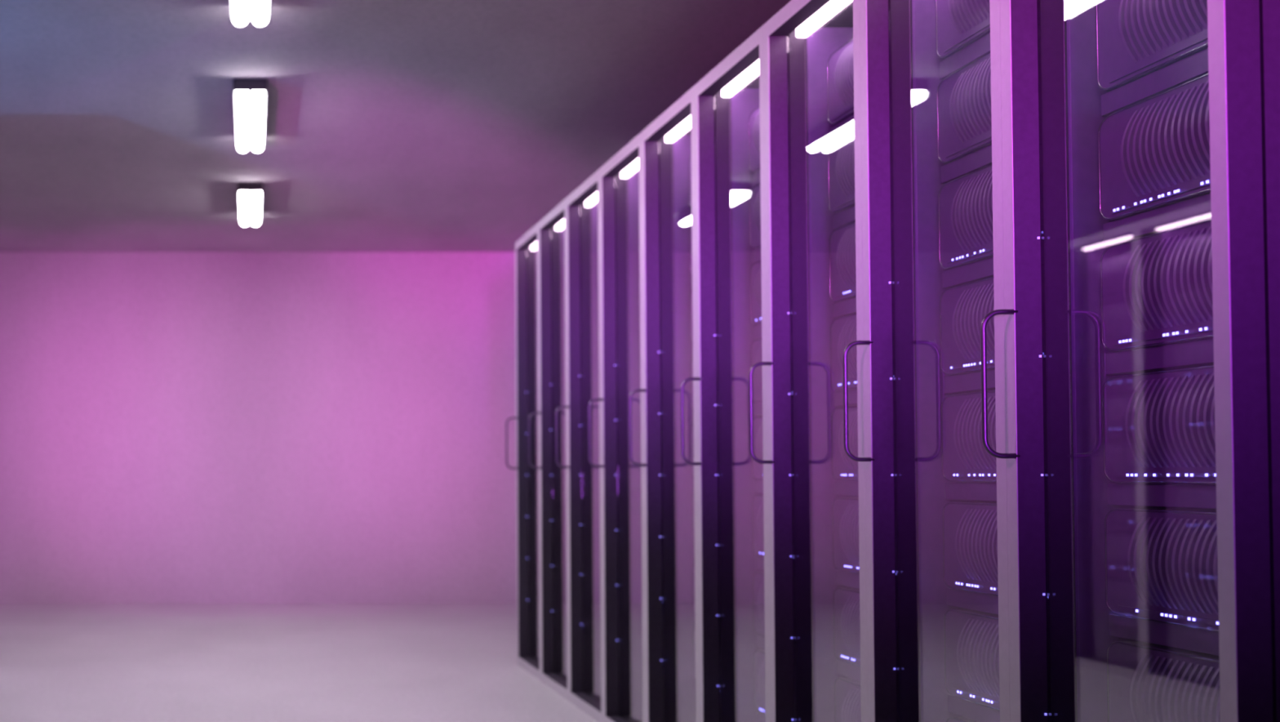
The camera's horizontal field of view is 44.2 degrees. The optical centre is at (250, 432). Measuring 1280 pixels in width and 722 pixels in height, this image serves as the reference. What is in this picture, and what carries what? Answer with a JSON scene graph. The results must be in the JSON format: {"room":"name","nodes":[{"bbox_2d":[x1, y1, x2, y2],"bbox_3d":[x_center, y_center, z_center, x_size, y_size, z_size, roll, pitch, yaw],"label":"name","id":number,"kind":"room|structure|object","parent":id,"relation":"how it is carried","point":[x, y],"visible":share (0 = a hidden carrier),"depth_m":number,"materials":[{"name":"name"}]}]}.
{"room":"server room","nodes":[
{"label":"server room","id":0,"kind":"room"},
{"bbox_2d":[0,252,516,603],"bbox_3d":[0.000,-0.038,11.036,8.400,2.585,0.200,0,-2,0],"label":"wall","id":1,"kind":"structure","parent":0,"point":[175,427],"depth_m":10.94,"materials":[{"name":"paint"}]},
{"bbox_2d":[0,603,596,721],"bbox_3d":[0.000,1.104,2.184,8.400,0.200,17.830,0,-2,0],"label":"floor","id":2,"kind":"structure","parent":0,"point":[60,662],"depth_m":7.37,"materials":[{"name":"concrete"}]},
{"bbox_2d":[506,222,541,681],"bbox_3d":[1.796,0.092,7.105,1.056,2.102,0.599,0,-2,0],"label":"tall cabinet","id":3,"kind":"object","parent":2,"relation":"on","point":[526,247],"visible":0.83,"depth_m":7.37,"materials":[{"name":"metal"}]},
{"bbox_2d":[528,198,568,701],"bbox_3d":[1.796,0.075,6.505,1.056,2.102,0.599,0,-2,0],"label":"tall cabinet","id":4,"kind":"object","parent":2,"relation":"on","point":[553,343],"visible":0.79,"depth_m":6.77,"materials":[{"name":"metal"}]},
{"bbox_2d":[555,168,603,721],"bbox_3d":[1.796,0.058,5.906,1.056,2.102,0.599,0,-2,0],"label":"tall cabinet","id":5,"kind":"object","parent":2,"relation":"on","point":[583,204],"visible":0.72,"depth_m":6.17,"materials":[{"name":"metal"}]},
{"bbox_2d":[587,131,645,721],"bbox_3d":[1.796,0.041,5.306,1.056,2.102,0.599,0,-2,0],"label":"tall cabinet","id":6,"kind":"object","parent":2,"relation":"on","point":[620,176],"visible":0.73,"depth_m":5.57,"materials":[{"name":"metal"}]},
{"bbox_2d":[628,85,699,721],"bbox_3d":[1.796,0.024,4.706,1.056,2.102,0.599,0,-2,0],"label":"tall cabinet","id":7,"kind":"object","parent":2,"relation":"on","point":[668,143],"visible":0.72,"depth_m":4.97,"materials":[{"name":"metal"}]},
{"bbox_2d":[688,155,691,208],"bbox_3d":[1.819,-0.843,4.731,0.743,0.182,0.524,0,-2,0],"label":"server","id":8,"kind":"object","parent":7,"relation":"in","point":[690,158],"visible":0.09,"depth_m":4.98,"materials":[{"name":"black metal"}]},
{"bbox_2d":[688,222,692,275],"bbox_3d":[1.819,-0.618,4.724,0.743,0.182,0.524,0,-2,0],"label":"server","id":9,"kind":"object","parent":7,"relation":"in","point":[691,226],"visible":0.07,"depth_m":4.97,"materials":[{"name":"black metal"}]},
{"bbox_2d":[689,289,693,343],"bbox_3d":[1.819,-0.393,4.718,0.743,0.182,0.524,0,-2,0],"label":"server","id":10,"kind":"object","parent":7,"relation":"in","point":[691,294],"visible":0.13,"depth_m":4.97,"materials":[{"name":"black metal"}]},
{"bbox_2d":[690,357,693,410],"bbox_3d":[1.819,-0.168,4.712,0.743,0.182,0.524,0,-2,0],"label":"server","id":11,"kind":"object","parent":7,"relation":"in","point":[691,360],"visible":0.07,"depth_m":4.96,"materials":[{"name":"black metal"}]},
{"bbox_2d":[690,424,693,478],"bbox_3d":[1.819,0.057,4.705,0.743,0.182,0.524,0,-2,0],"label":"server","id":12,"kind":"object","parent":7,"relation":"in","point":[692,427],"visible":0.09,"depth_m":4.96,"materials":[{"name":"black metal"}]},
{"bbox_2d":[691,493,694,546],"bbox_3d":[1.819,0.282,4.699,0.743,0.182,0.524,0,-2,0],"label":"server","id":13,"kind":"object","parent":7,"relation":"in","point":[692,495],"visible":0.13,"depth_m":4.96,"materials":[{"name":"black metal"}]},
{"bbox_2d":[692,628,695,682],"bbox_3d":[1.819,0.732,4.686,0.743,0.182,0.524,0,-2,0],"label":"server","id":14,"kind":"object","parent":7,"relation":"on","point":[694,630],"visible":0.09,"depth_m":4.94,"materials":[{"name":"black metal"}]},
{"bbox_2d":[692,560,695,614],"bbox_3d":[1.819,0.507,4.692,0.743,0.182,0.524,0,-2,0],"label":"server","id":15,"kind":"object","parent":7,"relation":"in","point":[693,562],"visible":0.08,"depth_m":4.95,"materials":[{"name":"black metal"}]},
{"bbox_2d":[680,25,770,721],"bbox_3d":[1.796,0.007,4.106,1.056,2.102,0.599,0,-2,0],"label":"tall cabinet","id":16,"kind":"object","parent":2,"relation":"on","point":[725,98],"visible":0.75,"depth_m":4.37,"materials":[{"name":"metal"}]},
{"bbox_2d":[748,105,759,172],"bbox_3d":[1.819,-0.860,4.131,0.743,0.182,0.524,0,-2,0],"label":"server","id":17,"kind":"object","parent":16,"relation":"in","point":[754,116],"visible":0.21,"depth_m":4.34,"materials":[{"name":"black metal"}]},
{"bbox_2d":[752,111,759,155],"bbox_3d":[1.464,-0.868,4.088,0.035,0.144,0.393,0,-2,0],"label":"grille","id":18,"kind":"object","parent":17,"relation":"attached to","point":[756,128],"depth_m":4.26,"materials":[{"name":"grey plastic"}]},
{"bbox_2d":[749,182,760,248],"bbox_3d":[1.819,-0.635,4.125,0.743,0.182,0.524,0,-2,0],"label":"server","id":19,"kind":"object","parent":16,"relation":"in","point":[755,192],"visible":0.13,"depth_m":4.33,"materials":[{"name":"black metal"}]},
{"bbox_2d":[753,188,760,232],"bbox_3d":[1.464,-0.643,4.082,0.035,0.144,0.393,0,-2,0],"label":"grille","id":20,"kind":"object","parent":19,"relation":"attached to","point":[757,206],"depth_m":4.26,"materials":[{"name":"grey plastic"}]},
{"bbox_2d":[750,260,761,325],"bbox_3d":[1.819,-0.410,4.118,0.743,0.182,0.524,0,-2,0],"label":"server","id":21,"kind":"object","parent":16,"relation":"in","point":[756,268],"visible":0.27,"depth_m":4.33,"materials":[{"name":"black metal"}]},
{"bbox_2d":[754,266,761,311],"bbox_3d":[1.464,-0.418,4.076,0.035,0.144,0.393,0,-2,0],"label":"grille","id":22,"kind":"object","parent":21,"relation":"attached to","point":[757,283],"depth_m":4.25,"materials":[{"name":"grey plastic"}]},
{"bbox_2d":[751,169,760,186],"bbox_3d":[1.877,-0.750,4.128,0.794,0.036,0.529,0,-2,0],"label":"shelf","id":23,"kind":"object","parent":16,"relation":"attached to","point":[755,176],"depth_m":4.36,"materials":[{"name":"metal"}]},
{"bbox_2d":[751,247,760,262],"bbox_3d":[1.877,-0.525,4.122,0.794,0.036,0.529,0,-2,0],"label":"shelf","id":24,"kind":"object","parent":16,"relation":"attached to","point":[756,253],"depth_m":4.35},
{"bbox_2d":[751,338,762,402],"bbox_3d":[1.819,-0.185,4.112,0.743,0.182,0.524,0,-2,0],"label":"server","id":25,"kind":"object","parent":16,"relation":"in","point":[756,346],"visible":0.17,"depth_m":4.32,"materials":[{"name":"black metal"}]},
{"bbox_2d":[755,345,762,389],"bbox_3d":[1.464,-0.193,4.069,0.035,0.144,0.393,0,-2,0],"label":"grille","id":26,"kind":"object","parent":25,"relation":"attached to","point":[758,370],"depth_m":4.24,"materials":[{"name":"grey plastic"}]},
{"bbox_2d":[752,324,761,339],"bbox_3d":[1.877,-0.300,4.115,0.794,0.036,0.529,0,-2,0],"label":"shelf","id":27,"kind":"object","parent":16,"relation":"attached to","point":[757,330],"depth_m":4.35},
{"bbox_2d":[751,416,763,479],"bbox_3d":[1.819,0.040,4.106,0.743,0.182,0.524,0,-2,0],"label":"server","id":28,"kind":"object","parent":16,"relation":"in","point":[757,468],"visible":0.16,"depth_m":4.30,"materials":[{"name":"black metal"}]},
{"bbox_2d":[755,423,763,467],"bbox_3d":[1.464,0.032,4.063,0.035,0.144,0.393,0,-2,0],"label":"grille","id":29,"kind":"object","parent":28,"relation":"attached to","point":[759,439],"depth_m":4.24,"materials":[{"name":"grey plastic"}]},
{"bbox_2d":[751,494,764,558],"bbox_3d":[1.819,0.265,4.099,0.743,0.182,0.524,0,-2,0],"label":"server","id":30,"kind":"object","parent":16,"relation":"in","point":[757,517],"visible":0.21,"depth_m":4.31,"materials":[{"name":"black metal"}]},
{"bbox_2d":[755,502,764,546],"bbox_3d":[1.464,0.257,4.056,0.035,0.144,0.393,0,-2,0],"label":"grille","id":31,"kind":"object","parent":30,"relation":"attached to","point":[760,517],"depth_m":4.23,"materials":[{"name":"grey plastic"}]},
{"bbox_2d":[753,402,762,415],"bbox_3d":[1.877,-0.075,4.109,0.794,0.036,0.529,0,-2,0],"label":"shelf","id":32,"kind":"object","parent":16,"relation":"attached to","point":[757,406],"depth_m":4.34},
{"bbox_2d":[752,572,764,636],"bbox_3d":[1.819,0.490,4.093,0.743,0.182,0.524,0,-2,0],"label":"server","id":33,"kind":"object","parent":16,"relation":"in","point":[758,600],"visible":0.14,"depth_m":4.30,"materials":[{"name":"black metal"}]},
{"bbox_2d":[756,581,764,625],"bbox_3d":[1.464,0.481,4.050,0.035,0.144,0.393,0,-2,0],"label":"grille","id":34,"kind":"object","parent":33,"relation":"attached to","point":[761,600],"depth_m":4.22,"materials":[{"name":"grey plastic"}]},
{"bbox_2d":[754,480,763,492],"bbox_3d":[1.877,0.150,4.102,0.794,0.036,0.529,0,-2,0],"label":"shelf","id":35,"kind":"object","parent":16,"relation":"attached to","point":[758,484],"depth_m":4.33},
{"bbox_2d":[753,649,765,715],"bbox_3d":[1.819,0.715,4.086,0.743,0.182,0.524,0,-2,0],"label":"server","id":36,"kind":"object","parent":16,"relation":"on","point":[759,683],"visible":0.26,"depth_m":4.30,"materials":[{"name":"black metal"}]},
{"bbox_2d":[757,660,765,704],"bbox_3d":[1.464,0.706,4.044,0.035,0.144,0.393,0,-2,0],"label":"grille","id":37,"kind":"object","parent":36,"relation":"attached to","point":[761,681],"depth_m":4.22,"materials":[{"name":"grey plastic"}]},
{"bbox_2d":[755,556,764,570],"bbox_3d":[1.877,0.375,4.096,0.794,0.036,0.529,0,-2,0],"label":"shelf","id":38,"kind":"object","parent":16,"relation":"attached to","point":[759,562],"depth_m":4.32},
{"bbox_2d":[755,633,764,648],"bbox_3d":[1.877,0.600,4.090,0.794,0.036,0.529,0,-2,0],"label":"shelf","id":39,"kind":"object","parent":16,"relation":"attached to","point":[760,640],"depth_m":4.32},
{"bbox_2d":[756,711,765,721],"bbox_3d":[1.877,0.825,4.083,0.794,0.036,0.529,0,-2,0],"label":"shelf","id":40,"kind":"object","parent":16,"relation":"attached to","point":[760,717],"depth_m":4.32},
{"bbox_2d":[748,0,867,721],"bbox_3d":[1.796,-0.010,3.507,1.056,2.102,0.599,0,-2,0],"label":"tall cabinet","id":41,"kind":"object","parent":2,"relation":"on","point":[800,39],"visible":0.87,"depth_m":3.77,"materials":[{"name":"metal"}]},
{"bbox_2d":[826,37,853,124],"bbox_3d":[1.819,-0.877,3.531,0.743,0.182,0.524,0,-2,0],"label":"server","id":42,"kind":"object","parent":41,"relation":"in","point":[840,64],"visible":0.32,"depth_m":3.68,"materials":[{"name":"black metal"}]},
{"bbox_2d":[834,42,853,106],"bbox_3d":[1.464,-0.885,3.489,0.035,0.144,0.393,0,-2,0],"label":"grille","id":43,"kind":"object","parent":42,"relation":"attached to","point":[844,68],"depth_m":3.64,"materials":[{"name":"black metal"}]},
{"bbox_2d":[828,129,855,213],"bbox_3d":[1.819,-0.652,3.525,0.743,0.182,0.524,0,-2,0],"label":"server","id":44,"kind":"object","parent":41,"relation":"in","point":[841,150],"visible":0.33,"depth_m":3.67,"materials":[{"name":"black metal"}]},
{"bbox_2d":[835,133,854,196],"bbox_3d":[1.464,-0.660,3.482,0.035,0.144,0.393,0,-2,0],"label":"grille","id":45,"kind":"object","parent":44,"relation":"attached to","point":[845,160],"depth_m":3.64,"materials":[{"name":"black metal"}]},
{"bbox_2d":[830,114,853,142],"bbox_3d":[1.877,-0.767,3.528,0.794,0.036,0.529,0,-2,0],"label":"shelf","id":46,"kind":"object","parent":41,"relation":"attached to","point":[837,131],"depth_m":3.72,"materials":[{"name":"metal"}]},
{"bbox_2d":[829,221,856,301],"bbox_3d":[1.819,-0.427,3.519,0.743,0.182,0.524,0,-2,0],"label":"server","id":47,"kind":"object","parent":41,"relation":"in","point":[842,273],"visible":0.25,"depth_m":3.67,"materials":[{"name":"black metal"}]},
{"bbox_2d":[835,226,856,287],"bbox_3d":[1.464,-0.435,3.476,0.035,0.144,0.393,0,-2,0],"label":"grille","id":48,"kind":"object","parent":47,"relation":"attached to","point":[846,251],"depth_m":3.63,"materials":[{"name":"black metal"}]},
{"bbox_2d":[830,313,857,391],"bbox_3d":[1.819,-0.202,3.512,0.743,0.182,0.524,0,-2,0],"label":"server","id":49,"kind":"object","parent":41,"relation":"in","point":[843,329],"visible":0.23,"depth_m":3.66,"materials":[{"name":"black metal"}]},
{"bbox_2d":[837,318,857,378],"bbox_3d":[1.464,-0.210,3.470,0.035,0.144,0.393,0,-2,0],"label":"grille","id":50,"kind":"object","parent":49,"relation":"attached to","point":[847,335],"depth_m":3.62,"materials":[{"name":"black metal"}]},
{"bbox_2d":[831,204,855,229],"bbox_3d":[1.877,-0.542,3.522,0.794,0.036,0.529,0,-2,0],"label":"shelf","id":51,"kind":"object","parent":41,"relation":"attached to","point":[846,216],"depth_m":3.71,"materials":[{"name":"metal"}]},
{"bbox_2d":[831,405,857,480],"bbox_3d":[1.819,0.023,3.506,0.743,0.182,0.524,0,-2,0],"label":"server","id":52,"kind":"object","parent":41,"relation":"in","point":[844,468],"visible":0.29,"depth_m":3.66,"materials":[{"name":"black metal"}]},
{"bbox_2d":[838,410,857,470],"bbox_3d":[1.464,0.015,3.463,0.035,0.144,0.393,0,-2,0],"label":"grille","id":53,"kind":"object","parent":52,"relation":"attached to","point":[851,464],"depth_m":3.61,"materials":[{"name":"grey plastic"}]},
{"bbox_2d":[832,296,856,317],"bbox_3d":[1.877,-0.317,3.515,0.794,0.036,0.529,0,-2,0],"label":"shelf","id":54,"kind":"object","parent":41,"relation":"attached to","point":[846,307],"depth_m":3.71,"materials":[{"name":"metal"}]},
{"bbox_2d":[833,388,857,406],"bbox_3d":[1.877,-0.092,3.509,0.794,0.036,0.529,0,-2,0],"label":"shelf","id":55,"kind":"object","parent":41,"relation":"attached to","point":[852,393],"depth_m":3.72,"materials":[{"name":"metal"}]},
{"bbox_2d":[831,497,859,573],"bbox_3d":[1.819,0.248,3.499,0.743,0.182,0.524,0,-2,0],"label":"server","id":56,"kind":"object","parent":41,"relation":"in","point":[845,511],"visible":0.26,"depth_m":3.65,"materials":[{"name":"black metal"}]},
{"bbox_2d":[839,502,859,563],"bbox_3d":[1.464,0.239,3.457,0.035,0.144,0.393,0,-2,0],"label":"grille","id":57,"kind":"object","parent":56,"relation":"attached to","point":[849,524],"depth_m":3.61,"materials":[{"name":"grey plastic"}]},
{"bbox_2d":[834,480,858,495],"bbox_3d":[1.877,0.133,3.503,0.794,0.036,0.529,0,-2,0],"label":"shelf","id":58,"kind":"object","parent":41,"relation":"attached to","point":[841,487],"depth_m":3.69,"materials":[{"name":"metal"}]},
{"bbox_2d":[833,587,860,666],"bbox_3d":[1.819,0.472,3.493,0.743,0.182,0.524,0,-2,0],"label":"server","id":59,"kind":"object","parent":41,"relation":"in","point":[846,624],"visible":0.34,"depth_m":3.64,"materials":[{"name":"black metal"}]},
{"bbox_2d":[840,595,860,656],"bbox_3d":[1.464,0.464,3.450,0.035,0.144,0.393,0,-2,0],"label":"grille","id":60,"kind":"object","parent":59,"relation":"attached to","point":[850,624],"depth_m":3.61,"materials":[{"name":"grey plastic"}]},
{"bbox_2d":[835,569,859,588],"bbox_3d":[1.877,0.358,3.496,0.794,0.036,0.529,0,-2,0],"label":"shelf","id":61,"kind":"object","parent":41,"relation":"attached to","point":[842,579],"depth_m":3.69,"materials":[{"name":"metal"}]},
{"bbox_2d":[834,677,861,721],"bbox_3d":[1.819,0.698,3.487,0.743,0.182,0.524,0,-2,0],"label":"server","id":62,"kind":"object","parent":41,"relation":"on","point":[847,695],"visible":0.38,"depth_m":3.63,"materials":[{"name":"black metal"}]},
{"bbox_2d":[841,686,861,721],"bbox_3d":[1.464,0.689,3.444,0.035,0.144,0.393,0,-2,0],"label":"grille","id":63,"kind":"object","parent":62,"relation":"attached to","point":[851,707],"depth_m":3.60,"materials":[{"name":"grey plastic"}]},
{"bbox_2d":[836,658,860,681],"bbox_3d":[1.877,0.583,3.490,0.794,0.036,0.529,0,-2,0],"label":"shelf","id":64,"kind":"object","parent":41,"relation":"attached to","point":[844,669],"depth_m":3.68,"materials":[{"name":"metal"}]},
{"bbox_2d":[843,0,1009,721],"bbox_3d":[1.796,-0.027,2.907,1.056,2.102,0.599,0,-2,0],"label":"tall cabinet","id":65,"kind":"object","parent":2,"relation":"on","point":[908,597],"visible":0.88,"depth_m":3.17,"materials":[{"name":"metal"}]},
{"bbox_2d":[935,0,990,57],"bbox_3d":[1.819,-0.894,2.932,0.743,0.182,0.524,0,-2,0],"label":"server","id":66,"kind":"object","parent":65,"relation":"in","point":[959,23],"visible":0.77,"depth_m":3.07,"materials":[{"name":"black metal"}]},
{"bbox_2d":[947,0,990,35],"bbox_3d":[1.464,-0.902,2.889,0.035,0.144,0.393,0,-2,0],"label":"grille","id":67,"kind":"object","parent":66,"relation":"attached to","point":[970,17],"depth_m":3.03,"materials":[{"name":"grey plastic"}]},
{"bbox_2d":[937,51,991,163],"bbox_3d":[1.819,-0.669,2.925,0.743,0.182,0.524,0,-2,0],"label":"server","id":68,"kind":"object","parent":65,"relation":"in","point":[964,122],"visible":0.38,"depth_m":3.04,"materials":[{"name":"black metal"}]},
{"bbox_2d":[949,57,991,142],"bbox_3d":[1.464,-0.677,2.883,0.035,0.144,0.393,0,-2,0],"label":"grille","id":69,"kind":"object","parent":68,"relation":"attached to","point":[970,102],"depth_m":3.00,"materials":[{"name":"grey plastic"}]},
{"bbox_2d":[939,32,990,79],"bbox_3d":[1.877,-0.784,2.929,0.794,0.036,0.529,0,-2,0],"label":"shelf","id":70,"kind":"object","parent":65,"relation":"attached to","point":[980,47],"depth_m":3.08,"materials":[{"name":"metal"}]},
{"bbox_2d":[937,164,993,268],"bbox_3d":[1.819,-0.444,2.919,0.743,0.182,0.524,0,-2,0],"label":"server","id":71,"kind":"object","parent":65,"relation":"in","point":[966,237],"visible":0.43,"depth_m":3.03,"materials":[{"name":"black metal"}]},
{"bbox_2d":[951,169,993,250],"bbox_3d":[1.464,-0.452,2.876,0.035,0.144,0.393,0,-2,0],"label":"grille","id":72,"kind":"object","parent":71,"relation":"attached to","point":[971,209],"depth_m":3.00,"materials":[{"name":"grey plastic"}]},
{"bbox_2d":[941,144,991,183],"bbox_3d":[1.877,-0.559,2.922,0.794,0.036,0.529,0,-2,0],"label":"shelf","id":73,"kind":"object","parent":65,"relation":"attached to","point":[982,157],"depth_m":3.07,"materials":[{"name":"metal"}]},
{"bbox_2d":[939,276,995,374],"bbox_3d":[1.819,-0.219,2.912,0.743,0.182,0.524,0,-2,0],"label":"server","id":74,"kind":"object","parent":65,"relation":"in","point":[963,308],"visible":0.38,"depth_m":3.03,"materials":[{"name":"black metal"}]},
{"bbox_2d":[951,282,995,359],"bbox_3d":[1.464,-0.228,2.870,0.035,0.144,0.393,0,-2,0],"label":"grille","id":75,"kind":"object","parent":74,"relation":"attached to","point":[976,300],"depth_m":3.00,"materials":[{"name":"grey plastic"}]},
{"bbox_2d":[942,256,993,288],"bbox_3d":[1.877,-0.334,2.916,0.794,0.036,0.529,0,-2,0],"label":"shelf","id":76,"kind":"object","parent":65,"relation":"attached to","point":[981,269],"depth_m":3.07,"materials":[{"name":"metal"}]},
{"bbox_2d":[941,390,996,481],"bbox_3d":[1.819,0.006,2.906,0.743,0.182,0.524,0,-2,0],"label":"server","id":77,"kind":"object","parent":65,"relation":"in","point":[965,458],"visible":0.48,"depth_m":3.04,"materials":[{"name":"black metal"}]},
{"bbox_2d":[953,395,996,469],"bbox_3d":[1.464,-0.003,2.863,0.035,0.144,0.393,0,-2,0],"label":"grille","id":78,"kind":"object","parent":77,"relation":"attached to","point":[967,429],"depth_m":2.99,"materials":[{"name":"grey plastic"}]},
{"bbox_2d":[943,368,995,393],"bbox_3d":[1.877,-0.109,2.909,0.794,0.036,0.529,0,-2,0],"label":"shelf","id":79,"kind":"object","parent":65,"relation":"attached to","point":[971,382],"depth_m":3.07,"materials":[{"name":"metal"}]},
{"bbox_2d":[942,502,998,595],"bbox_3d":[1.819,0.231,2.900,0.743,0.182,0.524,0,-2,0],"label":"server","id":80,"kind":"object","parent":65,"relation":"in","point":[970,529],"visible":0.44,"depth_m":3.02,"materials":[{"name":"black metal"}]},
{"bbox_2d":[955,508,998,582],"bbox_3d":[1.464,0.222,2.857,0.035,0.144,0.393,0,-2,0],"label":"grille","id":81,"kind":"object","parent":80,"relation":"attached to","point":[976,533],"depth_m":2.98,"materials":[{"name":"grey plastic"}]},
{"bbox_2d":[945,481,996,500],"bbox_3d":[1.877,0.116,2.903,0.794,0.036,0.529,0,-2,0],"label":"shelf","id":82,"kind":"object","parent":65,"relation":"attached to","point":[954,491],"depth_m":3.06,"materials":[{"name":"metal"}]},
{"bbox_2d":[943,608,999,711],"bbox_3d":[1.819,0.456,2.893,0.743,0.182,0.524,0,-2,0],"label":"server","id":83,"kind":"object","parent":65,"relation":"in","point":[971,637],"visible":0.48,"depth_m":3.01,"materials":[{"name":"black metal"}]},
{"bbox_2d":[956,617,999,697],"bbox_3d":[1.464,0.447,2.851,0.035,0.144,0.393,0,-2,0],"label":"grille","id":84,"kind":"object","parent":83,"relation":"attached to","point":[978,642],"depth_m":2.97,"materials":[{"name":"grey plastic"}]},
{"bbox_2d":[946,587,998,614],"bbox_3d":[1.877,0.341,2.897,0.794,0.036,0.529,0,-2,0],"label":"shelf","id":85,"kind":"object","parent":65,"relation":"attached to","point":[955,598],"depth_m":3.05,"materials":[{"name":"metal"}]},
{"bbox_2d":[947,693,999,721],"bbox_3d":[1.877,0.565,2.890,0.794,0.036,0.529,0,-2,0],"label":"shelf","id":86,"kind":"object","parent":65,"relation":"attached to","point":[957,707],"depth_m":3.05,"materials":[{"name":"metal"}]},
{"bbox_2d":[980,0,1279,721],"bbox_3d":[1.796,-0.044,2.307,1.056,2.102,0.599,0,-2,0],"label":"tall cabinet","id":87,"kind":"object","parent":2,"relation":"on","point":[1060,495],"visible":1,"depth_m":2.56,"materials":[{"name":"metal"}]},
{"bbox_2d":[1096,0,1208,89],"bbox_3d":[1.819,-0.686,2.325,0.743,0.182,0.524,0,-2,0],"label":"server","id":88,"kind":"object","parent":87,"relation":"in","point":[1135,39],"visible":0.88,"depth_m":2.44,"materials":[{"name":"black metal"}]},
{"bbox_2d":[1118,0,1207,62],"bbox_3d":[1.464,-0.694,2.283,0.035,0.144,0.393,0,-2,0],"label":"grille","id":89,"kind":"object","parent":88,"relation":"attached to","point":[1151,30],"depth_m":2.39,"materials":[{"name":"grey plastic"}]},
{"bbox_2d":[1097,73,1210,220],"bbox_3d":[1.819,-0.461,2.319,0.743,0.182,0.524,0,-2,0],"label":"server","id":90,"kind":"object","parent":87,"relation":"in","point":[1154,151],"visible":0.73,"depth_m":2.40,"materials":[{"name":"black metal"}]},
{"bbox_2d":[1120,80,1210,196],"bbox_3d":[1.464,-0.469,2.276,0.035,0.144,0.393,0,-2,0],"label":"grille","id":91,"kind":"object","parent":90,"relation":"attached to","point":[1165,145],"depth_m":2.36,"materials":[{"name":"grey plastic"}]},
{"bbox_2d":[1101,47,1208,115],"bbox_3d":[1.877,-0.576,2.322,0.794,0.036,0.529,0,-2,0],"label":"shelf","id":92,"kind":"object","parent":87,"relation":"attached to","point":[1195,65],"depth_m":2.43,"materials":[{"name":"metal"}]},
{"bbox_2d":[1100,218,1213,351],"bbox_3d":[1.819,-0.236,2.313,0.743,0.182,0.524,0,-2,0],"label":"server","id":93,"kind":"object","parent":87,"relation":"in","point":[1156,289],"visible":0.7,"depth_m":2.39,"materials":[{"name":"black metal"}]},
{"bbox_2d":[1122,226,1213,331],"bbox_3d":[1.464,-0.244,2.270,0.035,0.144,0.393,0,-2,0],"label":"grille","id":94,"kind":"object","parent":93,"relation":"attached to","point":[1167,286],"depth_m":2.36,"materials":[{"name":"grey plastic"}]},
{"bbox_2d":[1102,192,1211,244],"bbox_3d":[1.877,-0.351,2.316,0.794,0.036,0.529,0,-2,0],"label":"shelf","id":95,"kind":"object","parent":87,"relation":"attached to","point":[1196,209],"depth_m":2.43,"materials":[{"name":"metal"}]},
{"bbox_2d":[1102,364,1216,484],"bbox_3d":[1.819,-0.011,2.306,0.743,0.182,0.524,0,-2,0],"label":"server","id":96,"kind":"object","parent":87,"relation":"in","point":[1158,427],"visible":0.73,"depth_m":2.39,"materials":[{"name":"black metal"}]},
{"bbox_2d":[1124,373,1215,467],"bbox_3d":[1.464,-0.020,2.264,0.035,0.144,0.393,0,-2,0],"label":"grille","id":97,"kind":"object","parent":96,"relation":"attached to","point":[1170,417],"depth_m":2.35,"materials":[{"name":"grey plastic"}]},
{"bbox_2d":[1105,337,1213,373],"bbox_3d":[1.877,-0.126,2.309,0.794,0.036,0.529,0,-2,0],"label":"shelf","id":98,"kind":"object","parent":87,"relation":"attached to","point":[1195,353],"depth_m":2.42,"materials":[{"name":"metal"}]},
{"bbox_2d":[1104,508,1218,631],"bbox_3d":[1.819,0.213,2.300,0.743,0.182,0.524,0,-2,0],"label":"server","id":99,"kind":"object","parent":87,"relation":"in","point":[1162,564],"visible":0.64,"depth_m":2.38,"materials":[{"name":"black metal"}]},
{"bbox_2d":[1127,516,1218,614],"bbox_3d":[1.464,0.205,2.257,0.035,0.144,0.393,0,-2,0],"label":"grille","id":100,"kind":"object","parent":99,"relation":"attached to","point":[1172,562],"depth_m":2.35,"materials":[{"name":"grey plastic"}]},
{"bbox_2d":[1107,483,1216,507],"bbox_3d":[1.877,0.099,2.303,0.794,0.036,0.529,0,-2,0],"label":"shelf","id":101,"kind":"object","parent":87,"relation":"attached to","point":[1119,495],"depth_m":2.42,"materials":[{"name":"metal"}]},
{"bbox_2d":[1106,640,1220,721],"bbox_3d":[1.819,0.438,2.293,0.743,0.182,0.524,0,-2,0],"label":"server","id":102,"kind":"object","parent":87,"relation":"in","point":[1147,682],"visible":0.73,"depth_m":2.39,"materials":[{"name":"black metal"}]},
{"bbox_2d":[1129,653,1220,721],"bbox_3d":[1.464,0.430,2.251,0.035,0.144,0.393,0,-2,0],"label":"grille","id":103,"kind":"object","parent":102,"relation":"attached to","point":[1165,686],"depth_m":2.34,"materials":[{"name":"grey plastic"}]},
{"bbox_2d":[1109,613,1219,655],"bbox_3d":[1.877,0.324,2.297,0.794,0.036,0.529,0,-2,0],"label":"shelf","id":104,"kind":"object","parent":87,"relation":"attached to","point":[1121,628],"depth_m":2.41,"materials":[{"name":"metal"}]},
{"bbox_2d":[0,0,791,252],"bbox_3d":[0.000,-1.680,2.264,8.400,0.200,17.830,0,-2,0],"label":"ceiling","id":105,"kind":"structure","parent":0,"point":[393,126],"depth_m":6.73,"materials":[{"name":"paint"}]},
{"bbox_2d":[237,182,262,225],"bbox_3d":[0.000,-1.349,8.832,0.142,0.089,0.950,0,-2,0],"label":"ceiling lamp","id":106,"kind":"object","parent":105,"relation":"attached to","point":[250,194],"visible":1,"depth_m":8.57,"materials":[{"name":"white"}]},
{"bbox_2d":[228,0,271,26],"bbox_3d":[0.000,-1.468,4.644,0.142,0.089,1.070,0,-2,0],"label":"ceiling lamp","id":107,"kind":"object","parent":105,"relation":"attached to","point":[240,11],"visible":1,"depth_m":5.04,"materials":[{"name":"white"}]},
{"bbox_2d":[233,78,267,151],"bbox_3d":[0.000,-1.410,6.678,0.142,0.089,1.020,0,-2,0],"label":"ceiling lamp","id":108,"kind":"object","parent":105,"relation":"attached to","point":[250,95],"visible":1,"depth_m":6.44,"materials":[{"name":"white"}]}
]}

